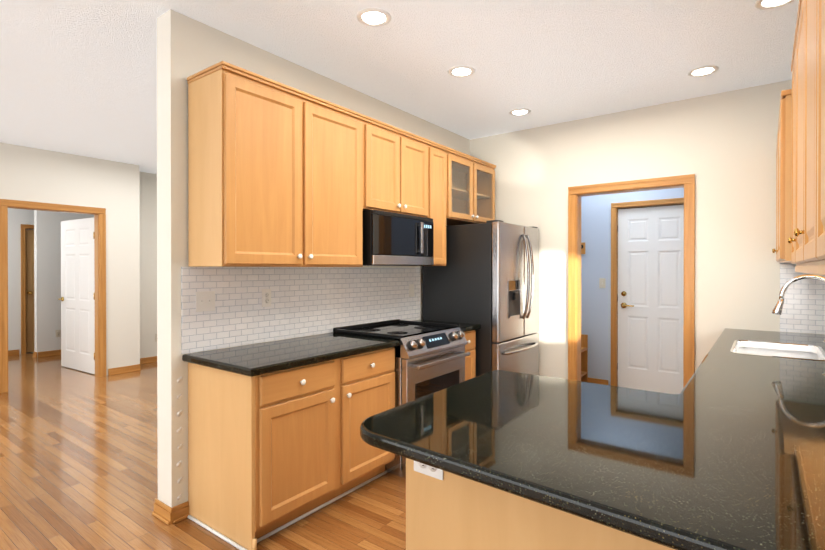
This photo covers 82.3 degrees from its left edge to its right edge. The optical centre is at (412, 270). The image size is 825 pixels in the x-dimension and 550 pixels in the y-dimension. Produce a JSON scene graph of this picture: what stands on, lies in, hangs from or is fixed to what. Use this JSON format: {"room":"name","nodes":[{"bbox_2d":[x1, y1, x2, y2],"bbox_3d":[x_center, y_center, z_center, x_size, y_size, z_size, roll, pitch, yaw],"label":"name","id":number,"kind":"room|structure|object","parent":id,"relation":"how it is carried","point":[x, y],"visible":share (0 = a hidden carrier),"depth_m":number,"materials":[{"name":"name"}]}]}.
{"room":"kitchen","nodes":[
{"label":"kitchen","id":0,"kind":"room"},
{"bbox_2d":[8,208,31,354],"bbox_3d":[-6.548,-0.044,7.445,0.120,2.800,5.420,0,0,37],"label":"wall","id":1,"kind":"structure","parent":0,"point":[16,217],"depth_m":7.58,"materials":[{"name":"white paint"}]},
{"bbox_2d":[21,224,33,354],"bbox_3d":[-6.108,0.301,8.017,0.144,2.106,0.892,0,0,37],"label":"trim","id":2,"kind":"structure","parent":1,"relation":"attached to","point":[24,227],"depth_m":7.64,"materials":[{"name":"brown wood"}]},
{"bbox_2d":[26,229,33,352],"bbox_3d":[-6.090,0.332,8.003,0.118,2.020,0.752,0,0,37],"label":"closet door","id":3,"kind":"structure","parent":1,"relation":"in","point":[29,290],"depth_m":7.76,"materials":[{"name":"brown wood"}]},
{"bbox_2d":[32,210,93,357],"bbox_3d":[-5.236,-0.048,8.280,0.120,2.800,2.230,0,0,37],"label":"wall","id":4,"kind":"structure","parent":0,"point":[47,273],"depth_m":7.47,"materials":[{"name":"white paint"}]},
{"bbox_2d":[56,330,60,336],"bbox_3d":[-5.688,1.006,7.574,0.008,0.115,0.070,0,0,37],"label":"outlet","id":5,"kind":"object","parent":4,"relation":"attached to","point":[58,333],"visible":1,"depth_m":7.57,"materials":[{"name":"beige plastic"}]},
{"bbox_2d":[8,350,607,524],"bbox_3d":[-3.905,1.333,2.998,9.449,0.085,11.460,0,0,37],"label":"baseboard","id":6,"kind":"structure","parent":4,"relation":"attached to","point":[165,513],"depth_m":2.67,"materials":[{"name":"brown wood"}]},
{"bbox_2d":[0,142,156,375],"bbox_3d":[-6.047,-0.028,3.803,0.550,2.800,10.190,0,0,37],"label":"wall","id":7,"kind":"structure","parent":0,"point":[124,194],"depth_m":6.21,"materials":[{"name":"white paint"}]},
{"bbox_2d":[0,199,105,392],"bbox_3d":[-4.343,0.281,5.720,0.166,2.166,1.062,0,0,37],"label":"door frame","id":8,"kind":"structure","parent":7,"relation":"attached to","point":[99,214],"depth_m":5.82,"materials":[{"name":"brown wood"}]},
{"bbox_2d":[58,217,94,373],"bbox_3d":[-4.562,0.326,6.401,1.018,2.045,0.094,0,0,33],"label":"bedroom door","id":9,"kind":"structure","parent":7,"relation":"in","point":[77,298],"depth_m":6.40,"materials":[{"name":"white paint"}]},
{"bbox_2d":[0,352,405,549],"bbox_3d":[-2.783,1.403,3.120,15.000,0.064,13.000,0,0,37],"label":"floor","id":10,"kind":"structure","parent":0,"point":[78,459],"depth_m":3.05,"materials":[{"name":"brown wood"}]},
{"bbox_2d":[187,347,394,549],"bbox_3d":[-0.677,0.940,2.884,0.648,0.874,1.111,0,0,37],"label":"base cabinet","id":11,"kind":"object","parent":10,"relation":"on","point":[270,454],"visible":0.96,"depth_m":2.52,"materials":[{"name":"brown wood"}]},
{"bbox_2d":[182,320,480,376],"bbox_3d":[-0.346,0.480,3.318,0.640,0.040,2.245,0,0,37],"label":"countertop","id":12,"kind":"structure","parent":11,"relation":"on","point":[251,360],"depth_m":2.70,"materials":[{"name":"black stone"}]},
{"bbox_2d":[333,319,469,476],"bbox_3d":[-0.058,0.899,3.595,0.763,0.948,0.766,0,0,37],"label":"range","id":13,"kind":"object","parent":10,"relation":"on","point":[429,358],"visible":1,"depth_m":3.35,"materials":[{"name":"silver metal"}]},
{"bbox_2d":[464,330,475,380],"bbox_3d":[0.214,0.934,4.075,0.648,0.873,0.325,0,0,37],"label":"base cabinet","id":14,"kind":"object","parent":10,"relation":"on","point":[470,361],"visible":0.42,"depth_m":3.95,"materials":[{"name":"brown wood"}]},
{"bbox_2d":[423,220,538,376],"bbox_3d":[0.706,0.470,4.509,0.857,1.797,0.888,0,0,37],"label":"fridge","id":15,"kind":"object","parent":10,"relation":"on","point":[486,277],"visible":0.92,"depth_m":4.15,"materials":[{"name":"grey metal"}]},
{"bbox_2d":[406,458,674,549],"bbox_3d":[1.512,0.941,2.424,1.408,0.873,3.339,0,0,37],"label":"base cabinet","id":16,"kind":"object","parent":10,"relation":"on","point":[450,511],"visible":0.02,"depth_m":1.36,"materials":[{"name":"brown wood"}]},
{"bbox_2d":[414,461,442,479],"bbox_3d":[0.048,0.610,1.485,0.115,0.070,0.008,0,0,39],"label":"outlet","id":17,"kind":"object","parent":16,"relation":"attached to","point":[428,470],"visible":0.42,"depth_m":1.48,"materials":[{"name":"white plastic"}]},
{"bbox_2d":[360,370,663,521],"bbox_3d":[0.373,0.487,1.584,0.750,0.040,1.110,0,0,37],"label":"countertop","id":18,"kind":"structure","parent":16,"relation":"on","point":[543,440],"depth_m":1.38,"materials":[{"name":"black stone"}]},
{"bbox_2d":[576,328,824,549],"bbox_3d":[1.706,0.485,2.122,0.738,0.040,3.570,0,0,37],"label":"countertop","id":19,"kind":"structure","parent":16,"relation":"on","point":[724,449],"depth_m":1.15,"materials":[{"name":"black stone"}]},
{"bbox_2d":[730,340,824,360],"bbox_3d":[2.143,0.603,2.776,0.433,0.288,0.628,0,0,37],"label":"sink bowl","id":20,"kind":"object","parent":19,"relation":"in","point":[787,350],"visible":0.35,"depth_m":2.99,"materials":[{"name":"white ceramic"}]},
{"bbox_2d":[772,274,824,341],"bbox_3d":[2.223,0.241,2.642,0.336,0.442,0.291,0,0,37],"label":"faucet","id":21,"kind":"object","parent":19,"relation":"on","point":[778,308],"visible":1,"depth_m":2.79,"materials":[{"name":"silver metal"}]},
{"bbox_2d":[581,334,587,381],"bbox_3d":[1.698,1.065,5.379,0.325,0.600,0.890,0,0,37],"label":"bench","id":22,"kind":"object","parent":10,"relation":"on","point":[584,357],"visible":0.19,"depth_m":5.63,"materials":[{"name":"brown wood"}]},
{"bbox_2d":[157,9,469,507],"bbox_3d":[-0.407,-0.029,3.918,0.161,2.800,3.245,0,0,37],"label":"wall","id":23,"kind":"structure","parent":0,"point":[187,46],"depth_m":2.63,"materials":[{"name":"white paint"}]},
{"bbox_2d":[187,61,366,266],"bbox_3d":[-0.793,-0.551,2.956,0.353,1.052,1.064,0,0,37],"label":"upper cabinet","id":24,"kind":"object","parent":23,"relation":"attached to","point":[281,175],"depth_m":2.66,"materials":[{"name":"brown wood"}]},
{"bbox_2d":[181,267,419,353],"bbox_3d":[-0.606,0.216,3.511,0.008,0.484,2.245,0,0,37],"label":"backsplash","id":25,"kind":"structure","parent":23,"relation":"attached to","point":[306,301],"depth_m":3.19,"materials":[{"name":"tile"}]},
{"bbox_2d":[196,291,214,311],"bbox_3d":[-1.188,0.176,2.713,0.016,0.115,0.115,0,0,37],"label":"switch plate","id":26,"kind":"object","parent":25,"relation":"attached to","point":[205,300],"visible":1,"depth_m":2.71,"materials":[{"name":"white plastic"}]},
{"bbox_2d":[262,289,270,306],"bbox_3d":[-0.942,0.175,3.048,0.008,0.115,0.070,0,0,37],"label":"outlet","id":27,"kind":"object","parent":25,"relation":"attached to","point":[266,297],"visible":1,"depth_m":3.04,"materials":[{"name":"beige plastic"}]},
{"bbox_2d":[409,284,413,296],"bbox_3d":[-0.007,0.180,4.297,0.008,0.115,0.070,0,0,37],"label":"light switch","id":28,"kind":"object","parent":25,"relation":"attached to","point":[411,290],"visible":1,"depth_m":4.29,"materials":[{"name":"white plastic"}]},
{"bbox_2d":[367,116,430,217],"bbox_3d":[-0.238,-0.758,3.695,0.353,0.644,0.784,0,0,37],"label":"upper cabinet","id":29,"kind":"object","parent":23,"relation":"attached to","point":[398,160],"depth_m":3.57,"materials":[{"name":"brown wood"}]},
{"bbox_2d":[363,210,433,265],"bbox_3d":[-0.196,-0.234,3.683,0.435,0.388,0.750,0,0,37],"label":"microwave","id":30,"kind":"object","parent":29,"relation":"attached to","point":[392,239],"visible":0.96,"depth_m":3.49,"materials":[{"name":"black plastic"}]},
{"bbox_2d":[431,141,454,265],"bbox_3d":[0.102,-0.562,4.150,0.353,1.040,0.349,0,0,37],"label":"upper cabinet","id":31,"kind":"object","parent":23,"relation":"attached to","point":[442,157],"depth_m":4.07,"materials":[{"name":"brown wood"}]},
{"bbox_2d":[0,0,798,173],"bbox_3d":[-2.783,-1.455,3.108,15.000,0.060,13.000,0,0,37],"label":"ceiling","id":32,"kind":"structure","parent":0,"point":[78,77],"depth_m":3.12,"materials":[{"name":"white paint"}]},
{"bbox_2d":[356,8,390,26],"bbox_3d":[-0.217,-1.418,2.648,0.196,0.009,0.196,0,0,37],"label":"recessed light","id":33,"kind":"object","parent":32,"relation":"in","point":[374,17],"visible":1,"depth_m":2.64,"materials":[{"name":"white"}]},
{"bbox_2d":[448,65,474,77],"bbox_3d":[0.351,-1.421,3.373,0.196,0.009,0.196,0,0,37],"label":"recessed light","id":34,"kind":"object","parent":32,"relation":"in","point":[461,71],"visible":1,"depth_m":3.37,"materials":[{"name":"white"}]},
{"bbox_2d":[509,108,530,115],"bbox_3d":[0.968,-1.425,4.247,0.196,0.009,0.196,0,0,37],"label":"recessed light","id":35,"kind":"object","parent":32,"relation":"in","point":[519,112],"visible":1,"depth_m":4.24,"materials":[{"name":"white"}]},
{"bbox_2d":[687,65,718,76],"bbox_3d":[2.073,-1.421,3.370,0.196,0.009,0.196,0,0,37],"label":"recessed light","id":36,"kind":"object","parent":32,"relation":"in","point":[703,71],"visible":0.98,"depth_m":3.36,"materials":[{"name":"white"}]},
{"bbox_2d":[755,0,794,9],"bbox_3d":[1.909,-1.417,2.468,0.196,0.009,0.196,0,0,37],"label":"recessed light","id":37,"kind":"object","parent":32,"relation":"in","point":[765,4],"visible":0.98,"depth_m":2.50,"materials":[{"name":"white"}]},
{"bbox_2d":[581,187,683,384],"bbox_3d":[2.607,-0.035,5.349,2.090,2.800,0.120,0,0,37],"label":"wall","id":38,"kind":"structure","parent":0,"point":[595,267],"depth_m":5.55,"materials":[{"name":"blue paint"}]},
{"bbox_2d":[581,242,584,253],"bbox_3d":[2.035,-0.269,5.685,0.092,0.140,0.026,0,0,37],"label":"box","id":39,"kind":"object","parent":38,"relation":"attached to","point":[582,247],"visible":0.42,"depth_m":5.66,"materials":[{"name":"brown wood"}]},
{"bbox_2d":[599,278,605,287],"bbox_3d":[2.231,0.146,5.546,0.070,0.115,0.016,0,0,37],"label":"switch plate","id":40,"kind":"object","parent":38,"relation":"attached to","point":[602,282],"visible":1,"depth_m":5.55,"materials":[{"name":"beige plastic"}]},
{"bbox_2d":[611,198,683,385],"bbox_3d":[2.693,0.292,5.273,0.872,2.146,0.144,0,0,37],"label":"door frame","id":41,"kind":"structure","parent":38,"relation":"attached to","point":[615,207],"depth_m":5.46,"materials":[{"name":"brown wood"}]},
{"bbox_2d":[617,205,683,393],"bbox_3d":[2.676,0.321,5.256,0.750,2.065,0.100,0,0,37],"label":"door","id":42,"kind":"structure","parent":38,"relation":"in","point":[650,297],"depth_m":5.27,"materials":[{"name":"white paint"}]},
{"bbox_2d":[470,79,824,378],"bbox_3d":[0.065,-0.036,5.666,8.100,2.800,0.120,0,0,37],"label":"wall","id":43,"kind":"structure","parent":0,"point":[721,146],"depth_m":3.90,"materials":[{"name":"white paint"}]},
{"bbox_2d":[568,174,694,387],"bbox_3d":[1.950,0.287,4.256,1.042,2.166,0.166,0,0,37],"label":"door frame","id":44,"kind":"structure","parent":43,"relation":"attached to","point":[577,193],"depth_m":4.21,"materials":[{"name":"brown wood"}]},
{"bbox_2d":[780,263,824,333],"bbox_3d":[2.922,0.202,3.446,0.378,0.513,0.008,0,0,37],"label":"backsplash","id":45,"kind":"structure","parent":43,"relation":"attached to","point":[803,310],"depth_m":3.48,"materials":[{"name":"tile"}]},
{"bbox_3d":[1.985,-0.020,1.774,0.120,2.800,3.810,0,0,37],"label":"wall","id":46,"kind":"structure","parent":0,"visible":0},
{"bbox_2d":[776,89,791,262],"bbox_3d":[2.323,-0.508,2.662,0.402,0.910,0.630,0,0,37],"label":"upper cabinet","id":47,"kind":"object","parent":46,"relation":"attached to","point":[783,185],"depth_m":2.53,"materials":[{"name":"brown wood"}]},
{"bbox_2d":[788,60,791,262],"bbox_3d":[2.008,-0.551,2.204,0.356,1.060,0.450,0,0,37],"label":"upper cabinet","id":48,"kind":"object","parent":46,"relation":"attached to","point":[790,238],"depth_m":2.46,"materials":[{"name":"brown wood"}]},
{"bbox_2d":[792,0,799,267],"bbox_3d":[1.699,-0.550,1.792,0.356,1.060,0.580,0,0,37],"label":"upper cabinet","id":49,"kind":"object","parent":46,"relation":"attached to","point":[796,46],"depth_m":2.08,"materials":[{"name":"brown wood"}]},
{"bbox_2d":[800,0,811,267],"bbox_3d":[1.370,-0.548,1.351,0.356,1.060,0.520,0,0,37],"label":"upper cabinet","id":50,"kind":"object","parent":46,"relation":"attached to","point":[806,240],"depth_m":1.65,"materials":[{"name":"brown wood"}]},
{"bbox_2d":[808,0,824,271],"bbox_3d":[1.058,-0.546,0.935,0.356,1.060,0.520,0,0,37],"label":"upper cabinet","id":51,"kind":"object","parent":46,"relation":"attached to","point":[816,58],"depth_m":1.26,"materials":[{"name":"brown wood"}]}
]}

